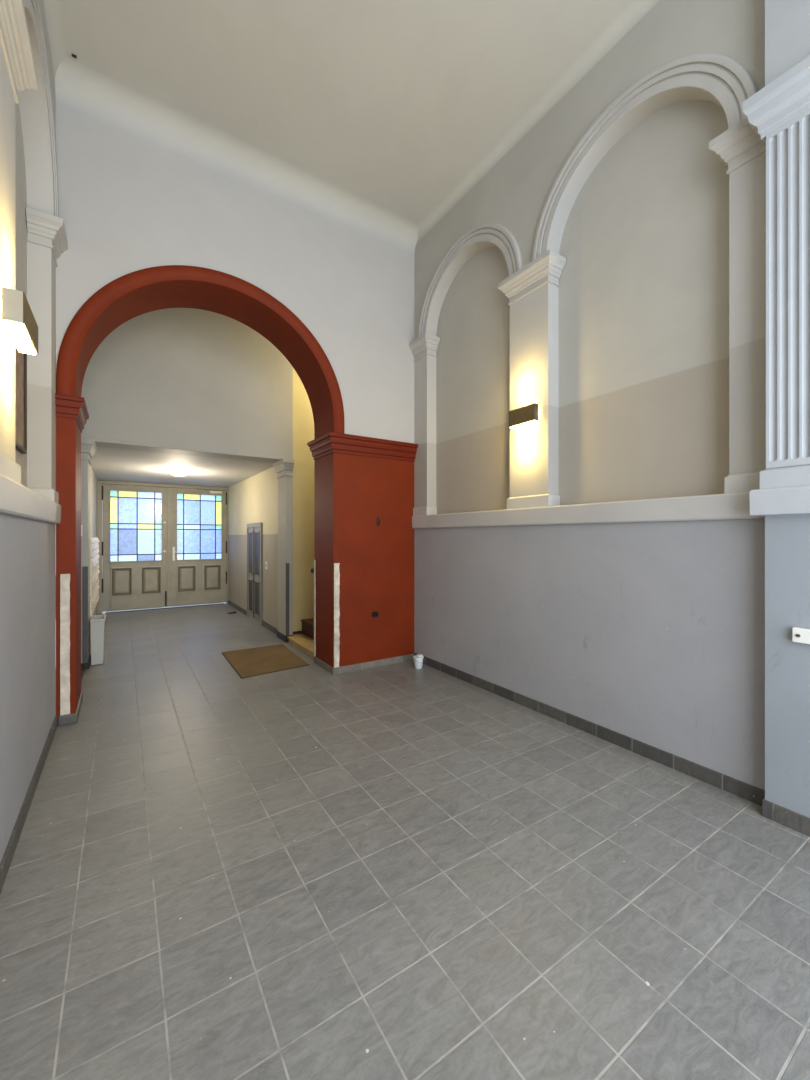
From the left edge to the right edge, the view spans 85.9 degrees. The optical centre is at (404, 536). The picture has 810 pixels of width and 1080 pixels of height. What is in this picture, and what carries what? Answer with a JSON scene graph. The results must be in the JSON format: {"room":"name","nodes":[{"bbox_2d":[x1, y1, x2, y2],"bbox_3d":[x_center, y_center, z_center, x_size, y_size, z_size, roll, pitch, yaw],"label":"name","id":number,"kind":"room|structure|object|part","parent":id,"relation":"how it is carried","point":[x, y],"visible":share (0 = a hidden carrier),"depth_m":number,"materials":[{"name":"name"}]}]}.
{"room":"building entrance hall","nodes":[
{"label":"building entrance hall","id":0,"kind":"room"},
{"bbox_2d":[0,0,55,862],"bbox_3d":[-1.353,-1.140,1.052,0.150,5.580,6.440,0,0,-33],"label":"wall","id":1,"kind":"structure","parent":0,"point":[27,546],"depth_m":2.94,"materials":[{"name":"paint"}]},
{"bbox_2d":[0,0,37,483],"bbox_3d":[-2.004,-1.429,2.136,0.232,2.301,0.644,0,0,-33],"label":"pilaster","id":2,"kind":"object","parent":1,"relation":"attached to","point":[17,65],"visible":0.93,"depth_m":2.17,"materials":[{"name":"paint"}]},
{"bbox_2d":[0,287,37,354],"bbox_3d":[-1.964,-1.085,2.218,0.092,0.160,0.420,0,0,-33],"label":"wall lamp","id":3,"kind":"object","parent":2,"relation":"attached to","point":[18,319],"visible":1,"depth_m":2.09,"materials":[{"name":"grey metal"}]},
{"bbox_3d":[-1.998,-1.090,2.196,0.010,0.090,0.320,0,0,-33],"label":"plate","id":4,"kind":"part","parent":3,"relation":"part of","materials":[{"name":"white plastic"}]},
{"bbox_2d":[15,346,26,453],"bbox_3d":[-2.716,-1.050,3.041,0.028,0.845,0.620,0,0,-33],"label":"picture frame","id":5,"kind":"object","parent":1,"relation":"attached to","point":[20,358],"visible":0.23,"depth_m":3.17,"materials":[{"name":"brown wood"}]},
{"bbox_2d":[0,474,60,523],"bbox_3d":[-1.323,-0.198,1.072,0.160,0.166,6.440,0,0,-33],"label":"trim","id":6,"kind":"structure","parent":1,"relation":"attached to","point":[16,499],"depth_m":2.42,"materials":[{"name":"paint"}]},
{"bbox_2d":[23,0,58,216],"bbox_3d":[-2.484,-3.023,2.960,0.042,0.886,1.773,0,0,-33],"label":"trim","id":7,"kind":"structure","parent":1,"relation":"attached to","point":[32,8],"depth_m":3.22,"materials":[{"name":"paint"}]},
{"bbox_2d":[0,666,84,893],"bbox_3d":[-1.738,1.601,1.923,0.154,0.098,8.320,0,0,-33],"label":"baseboard","id":8,"kind":"structure","parent":1,"relation":"attached to","point":[9,852],"depth_m":2.70,"materials":[{"name":"tile"}]},
{"bbox_2d":[26,207,67,503],"bbox_3d":[-2.969,-1.429,3.619,0.232,2.301,0.374,0,0,-33],"label":"pilaster","id":9,"kind":"object","parent":1,"relation":"attached to","point":[47,238],"visible":0.91,"depth_m":3.52,"materials":[{"name":"paint"}]},
{"bbox_2d":[90,465,96,633],"bbox_3d":[-5.413,0.215,7.496,0.001,2.870,4.370,0,0,-33],"label":"wall","id":10,"kind":"structure","parent":0,"point":[93,481],"depth_m":8.20,"materials":[{"name":"paint"}]},
{"bbox_2d":[90,537,98,616],"bbox_3d":[-4.854,0.547,6.744,0.117,1.085,2.200,0,0,-33],"label":"mailboxes","id":11,"kind":"object","parent":10,"relation":"attached to","point":[94,545],"visible":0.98,"depth_m":6.39,"materials":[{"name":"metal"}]},
{"bbox_3d":[-4.324,0.183,6.008,0.020,0.182,0.347,0,0,-33],"label":"mailbox door","id":12,"kind":"part","parent":11,"relation":"part of","materials":[{"name":"metal"}]},
{"bbox_3d":[-4.324,0.448,6.008,0.020,0.182,0.347,0,0,-33],"label":"mailbox door","id":13,"kind":"part","parent":11,"relation":"part of","materials":[{"name":"metal"}]},
{"bbox_3d":[-4.324,0.714,6.008,0.020,0.182,0.347,0,0,-33],"label":"mailbox door","id":14,"kind":"part","parent":11,"relation":"part of","materials":[{"name":"metal"}]},
{"bbox_3d":[-4.324,0.979,6.008,0.020,0.182,0.347,0,0,-33],"label":"mailbox door","id":15,"kind":"part","parent":11,"relation":"part of","materials":[{"name":"metal"}]},
{"bbox_2d":[90,447,272,487],"bbox_3d":[-4.227,-1.220,8.148,2.800,0.001,4.770,0,0,-33],"label":"ceiling","id":16,"kind":"structure","parent":0,"point":[107,464],"depth_m":7.64,"materials":[{"name":"white paint"}]},
{"bbox_2d":[169,470,187,475],"bbox_3d":[-4.170,-1.170,8.024,0.320,0.098,0.320,0,0,-33],"label":"ceiling lamp","id":17,"kind":"object","parent":16,"relation":"attached to","point":[173,472],"visible":1,"depth_m":7.93,"materials":[{"name":"white plastic"}]},
{"bbox_2d":[81,308,292,458],"bbox_3d":[-3.050,-2.385,6.307,2.775,2.330,0.400,0,0,-33],"label":"wall","id":18,"kind":"structure","parent":0,"point":[184,377],"depth_m":6.11,"materials":[{"name":"paint"}]},
{"bbox_2d":[88,437,285,462],"bbox_3d":[-3.033,-1.232,6.313,2.518,0.048,0.408,0,0,-33],"label":"trim","id":19,"kind":"structure","parent":18,"relation":"attached to","point":[100,442],"depth_m":6.15,"materials":[{"name":"paint"}]},
{"bbox_2d":[56,103,413,442],"bbox_3d":[-1.473,-2.513,4.846,3.785,2.555,0.050,0,0,-33],"label":"wall","id":20,"kind":"structure","parent":0,"point":[128,203],"depth_m":4.66,"materials":[{"name":"white paint"}]},
{"bbox_2d":[228,467,277,628],"bbox_3d":[-3.192,0.215,8.941,0.001,2.870,4.370,0,0,-33],"label":"wall","id":21,"kind":"structure","parent":0,"point":[254,499],"depth_m":8.75,"materials":[{"name":"paint"}]},
{"bbox_2d":[228,600,277,634],"bbox_3d":[-3.223,1.600,8.977,0.012,0.100,4.175,0,0,-33],"label":"baseboard","id":22,"kind":"structure","parent":21,"relation":"attached to","point":[271,628],"depth_m":8.08,"materials":[{"name":"tile"}]},
{"bbox_2d":[247,522,262,625],"bbox_3d":[-2.970,0.688,8.566,0.035,1.924,1.100,0,0,-33],"label":"door","id":23,"kind":"structure","parent":21,"relation":"in","point":[254,530],"depth_m":8.46,"materials":[{"name":"grey paint"}]},
{"bbox_3d":[-3.107,0.320,8.763,0.012,0.860,0.350,0,0,-33],"label":"panel","id":24,"kind":"part","parent":23,"relation":"part of","materials":[{"name":"grey glass"}]},
{"bbox_3d":[-3.107,1.180,8.763,0.012,0.660,0.350,0,0,-33],"label":"panel","id":25,"kind":"part","parent":23,"relation":"part of","materials":[{"name":"grey paint"}]},
{"bbox_3d":[-2.845,0.320,8.361,0.012,0.860,0.350,0,0,-33],"label":"panel","id":26,"kind":"part","parent":23,"relation":"part of","materials":[{"name":"grey glass"}]},
{"bbox_3d":[-2.845,1.180,8.361,0.012,0.660,0.350,0,0,-33],"label":"panel","id":27,"kind":"part","parent":23,"relation":"part of","materials":[{"name":"grey paint"}]},
{"bbox_2d":[293,368,313,634],"bbox_3d":[-0.674,-0.950,7.698,2.735,5.200,0.001,0,0,-33],"label":"wall","id":28,"kind":"structure","parent":0,"point":[303,421],"depth_m":7.04,"materials":[{"name":"paint"}]},
{"bbox_2d":[43,0,658,254],"bbox_3d":[0.296,-3.910,2.126,3.785,0.240,6.440,0,0,-33],"label":"ceiling","id":29,"kind":"structure","parent":0,"point":[372,118],"depth_m":3.84,"materials":[{"name":"paint"}]},
{"bbox_2d":[0,602,809,1079],"bbox_3d":[-0.901,1.650,5.510,5.900,0.001,13.420,0,0,-33],"label":"floor","id":30,"kind":"structure","parent":0,"point":[397,871],"depth_m":1.98,"materials":[{"name":"tile"}]},
{"bbox_2d":[81,438,96,668],"bbox_3d":[-4.108,0.216,5.607,0.196,2.868,0.524,0,0,-33],"label":"pilaster","id":31,"kind":"object","parent":30,"relation":"on","point":[88,446],"depth_m":5.44,"materials":[{"name":"paint"}]},
{"bbox_3d":[-4.001,0.970,5.442,0.058,1.200,0.011,0,0,-33],"label":"corner guard","id":32,"kind":"part","parent":31,"relation":"part of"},
{"bbox_2d":[90,614,105,664],"bbox_3d":[-4.058,1.353,5.759,0.156,0.586,0.384,0,0,-33],"label":"bin","id":33,"kind":"object","parent":30,"relation":"on","point":[97,621],"visible":1,"depth_m":5.61,"materials":[{"name":"plastic"}]},
{"bbox_2d":[55,265,417,715],"bbox_3d":[-1.608,-0.550,5.053,3.783,4.400,0.730,0,0,-33],"label":"archway","id":34,"kind":"object","parent":30,"relation":"on","point":[358,480],"depth_m":5.24,"materials":[{"name":"red paint"}]},
{"bbox_3d":[-2.985,0.943,3.823,0.070,1.235,0.012,0,0,-33],"label":"corner guard","id":35,"kind":"part","parent":34,"relation":"part of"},
{"bbox_3d":[-1.185,0.932,5.710,0.011,1.265,0.035,0,0,-33],"label":"corner guard","id":36,"kind":"part","parent":34,"relation":"part of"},
{"bbox_3d":[-0.820,0.940,5.230,0.075,1.250,0.014,0,0,-33],"label":"corner guard","id":37,"kind":"part","parent":34,"relation":"part of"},
{"bbox_2d":[314,654,413,674],"bbox_3d":[-0.539,1.609,5.779,1.172,0.082,0.624,0,0,-33],"label":"baseboard","id":38,"kind":"structure","parent":34,"relation":"attached to","point":[365,665],"depth_m":5.47,"materials":[{"name":"tile"}]},
{"bbox_2d":[372,612,377,616],"bbox_3d":[-0.377,0.982,5.519,0.092,0.068,0.015,0,0,-33],"label":"junction box","id":39,"kind":"object","parent":34,"relation":"attached to","point":[374,614],"visible":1,"depth_m":5.52,"materials":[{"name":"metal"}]},
{"bbox_2d":[222,644,308,678],"bbox_3d":[-1.888,1.641,5.858,0.895,0.016,1.320,0,0,-33],"label":"doormat","id":40,"kind":"object","parent":30,"relation":"on","point":[250,662],"visible":1,"depth_m":5.75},
{"bbox_2d":[273,458,293,641],"bbox_3d":[-1.959,0.216,7.005,0.180,2.868,0.524,0,0,-33],"label":"pilaster","id":41,"kind":"object","parent":30,"relation":"on","point":[284,467],"depth_m":6.89,"materials":[{"name":"paint"}]},
{"bbox_3d":[-1.848,0.980,6.843,0.054,1.140,0.011,0,0,-33],"label":"corner guard","id":42,"kind":"part","parent":41,"relation":"part of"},
{"bbox_2d":[287,618,313,657],"bbox_3d":[-0.384,0.983,7.072,2.730,1.335,1.362,0,0,-33],"label":"staircase","id":43,"kind":"structure","parent":30,"relation":"on","point":[305,642],"depth_m":6.67,"materials":[{"name":"wood"}]},
{"bbox_2d":[413,654,424,668],"bbox_3d":[0.176,1.567,5.469,0.136,0.166,0.158,0,0,-33],"label":"pail","id":44,"kind":"object","parent":30,"relation":"on","point":[418,659],"visible":1,"depth_m":5.44,"materials":[{"name":"plastic"}]},
{"bbox_2d":[765,0,809,817],"bbox_3d":[2.365,-1.190,2.329,0.135,5.680,0.665,0,0,-33],"label":"wall pier","id":45,"kind":"object","parent":30,"relation":"on","point":[787,22],"visible":0.33,"depth_m":2.50,"materials":[{"name":"paint"}]},
{"bbox_2d":[742,55,809,488],"bbox_3d":[2.300,-1.433,2.307,0.187,2.304,0.791,0,0,-33],"label":"fluted pilaster","id":46,"kind":"object","parent":45,"relation":"attached to","point":[779,112],"visible":1,"depth_m":2.48,"materials":[{"name":"paint"}]},
{"bbox_2d":[749,486,809,515],"bbox_3d":[2.332,-0.203,2.308,0.173,0.155,0.781,0,0,-33],"label":"trim","id":47,"kind":"structure","parent":45,"relation":"attached to","point":[786,500],"depth_m":2.46,"materials":[{"name":"paint"}]},
{"bbox_2d":[762,798,809,836],"bbox_3d":[2.352,1.601,2.318,0.129,0.098,0.689,0,0,-33],"label":"baseboard","id":48,"kind":"object","parent":45,"relation":"attached to","point":[798,822],"visible":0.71,"depth_m":2.48,"materials":[{"name":"tile"}]},
{"bbox_2d":[792,627,809,643],"bbox_3d":[2.217,0.548,2.395,0.040,0.080,0.127,0,0,-33],"label":"switch","id":49,"kind":"object","parent":45,"relation":"attached to","point":[799,635],"visible":1,"depth_m":2.41,"materials":[{"name":"white plastic"}]},
{"bbox_2d":[414,0,764,789],"bbox_3d":[1.946,-1.140,3.198,0.150,5.580,6.440,0,0,-33],"label":"wall","id":50,"kind":"structure","parent":0,"point":[650,633],"depth_m":3.56,"materials":[{"name":"paint"}]},
{"bbox_2d":[409,333,439,515],"bbox_3d":[0.254,-1.429,5.716,0.232,2.301,0.374,0,0,-33],"label":"pilaster","id":51,"kind":"object","parent":50,"relation":"attached to","point":[424,348],"visible":0.94,"depth_m":5.67,"materials":[{"name":"paint"}]},
{"bbox_2d":[418,223,522,336],"bbox_3d":[0.660,-3.023,5.005,0.042,0.886,1.773,0,0,-33],"label":"trim","id":52,"kind":"structure","parent":50,"relation":"attached to","point":[497,234],"depth_m":4.83,"materials":[{"name":"paint"}]},
{"bbox_2d":[498,249,565,508],"bbox_3d":[1.219,-1.429,4.233,0.232,2.301,0.644,0,0,-33],"label":"pilaster","id":53,"kind":"object","parent":50,"relation":"attached to","point":[531,291],"visible":0.95,"depth_m":4.13,"materials":[{"name":"paint"}]},
{"bbox_2d":[509,403,538,428],"bbox_3d":[1.149,-1.166,4.213,0.072,0.168,0.320,0,0,-33],"label":"wall lamp","id":54,"kind":"object","parent":53,"relation":"attached to","point":[529,414],"visible":1,"depth_m":4.17,"materials":[{"name":"brown metal"}]},
{"bbox_2d":[412,492,764,527],"bbox_3d":[1.208,-0.198,4.269,0.160,0.166,3.839,0,0,-33],"label":"trim","id":55,"kind":"structure","parent":50,"relation":"attached to","point":[729,505],"depth_m":3.46,"materials":[{"name":"paint"}]},
{"bbox_2d":[414,652,764,805],"bbox_3d":[1.168,1.601,4.243,0.014,0.098,3.840,0,0,-33],"label":"baseboard","id":56,"kind":"structure","parent":50,"relation":"attached to","point":[746,791],"depth_m":3.41,"materials":[{"name":"tile"}]},
{"bbox_2d":[532,53,757,260],"bbox_3d":[1.699,-3.023,3.409,0.042,0.886,1.773,0,0,-33],"label":"trim","id":57,"kind":"structure","parent":50,"relation":"attached to","point":[723,77],"depth_m":3.15,"materials":[{"name":"paint"}]},
{"bbox_2d":[709,117,764,493],"bbox_3d":[2.164,-1.429,2.780,0.232,2.301,0.300,0,0,-33],"label":"pilaster","id":58,"kind":"object","parent":50,"relation":"attached to","point":[740,148],"visible":0.59,"depth_m":2.74,"materials":[{"name":"paint"}]},
{"bbox_3d":[-5.525,0.150,10.143,3.000,3.000,0.090,0,0,-33],"label":"wall door","id":59,"kind":"structure","parent":0,"visible":0},
{"bbox_2d":[97,481,227,613],"bbox_3d":[-5.502,0.215,10.061,2.650,2.869,0.152,0,0,-33],"label":"door","id":60,"kind":"structure","parent":59,"relation":"attached to","point":[165,528],"depth_m":10.00,"materials":[{"name":"paint"}]},
{"bbox_3d":[-6.240,0.990,9.579,0.415,0.640,0.040,0,0,-33],"label":"panel","id":61,"kind":"part","parent":60,"relation":"part of","materials":[{"name":"paint"}]},
{"bbox_3d":[-6.016,-0.240,9.752,0.980,1.550,0.001,0,0,-33],"label":"stained glass","id":62,"kind":"part","parent":60,"relation":"part of","materials":[{"name":"blue glass"}]},
{"bbox_3d":[-5.767,0.990,9.887,0.415,0.640,0.040,0,0,-33],"label":"panel","id":63,"kind":"part","parent":60,"relation":"part of","materials":[{"name":"paint"}]},
{"bbox_3d":[-5.327,0.390,10.127,0.145,0.320,0.072,0,0,-33],"label":"handle","id":64,"kind":"part","parent":60,"relation":"part of","materials":[{"name":"white plastic"}]},
{"bbox_3d":[-5.157,0.990,10.283,0.414,0.640,0.040,0,0,-33],"label":"panel","id":65,"kind":"part","parent":60,"relation":"part of","materials":[{"name":"paint"}]},
{"bbox_3d":[-4.934,-0.240,10.456,0.977,1.550,0.001,0,0,-33],"label":"stained glass","id":66,"kind":"part","parent":60,"relation":"part of","materials":[{"name":"blue glass"}]},
{"bbox_3d":[-4.685,0.990,10.591,0.414,0.640,0.040,0,0,-33],"label":"panel","id":67,"kind":"part","parent":60,"relation":"part of","materials":[{"name":"paint"}]}
]}

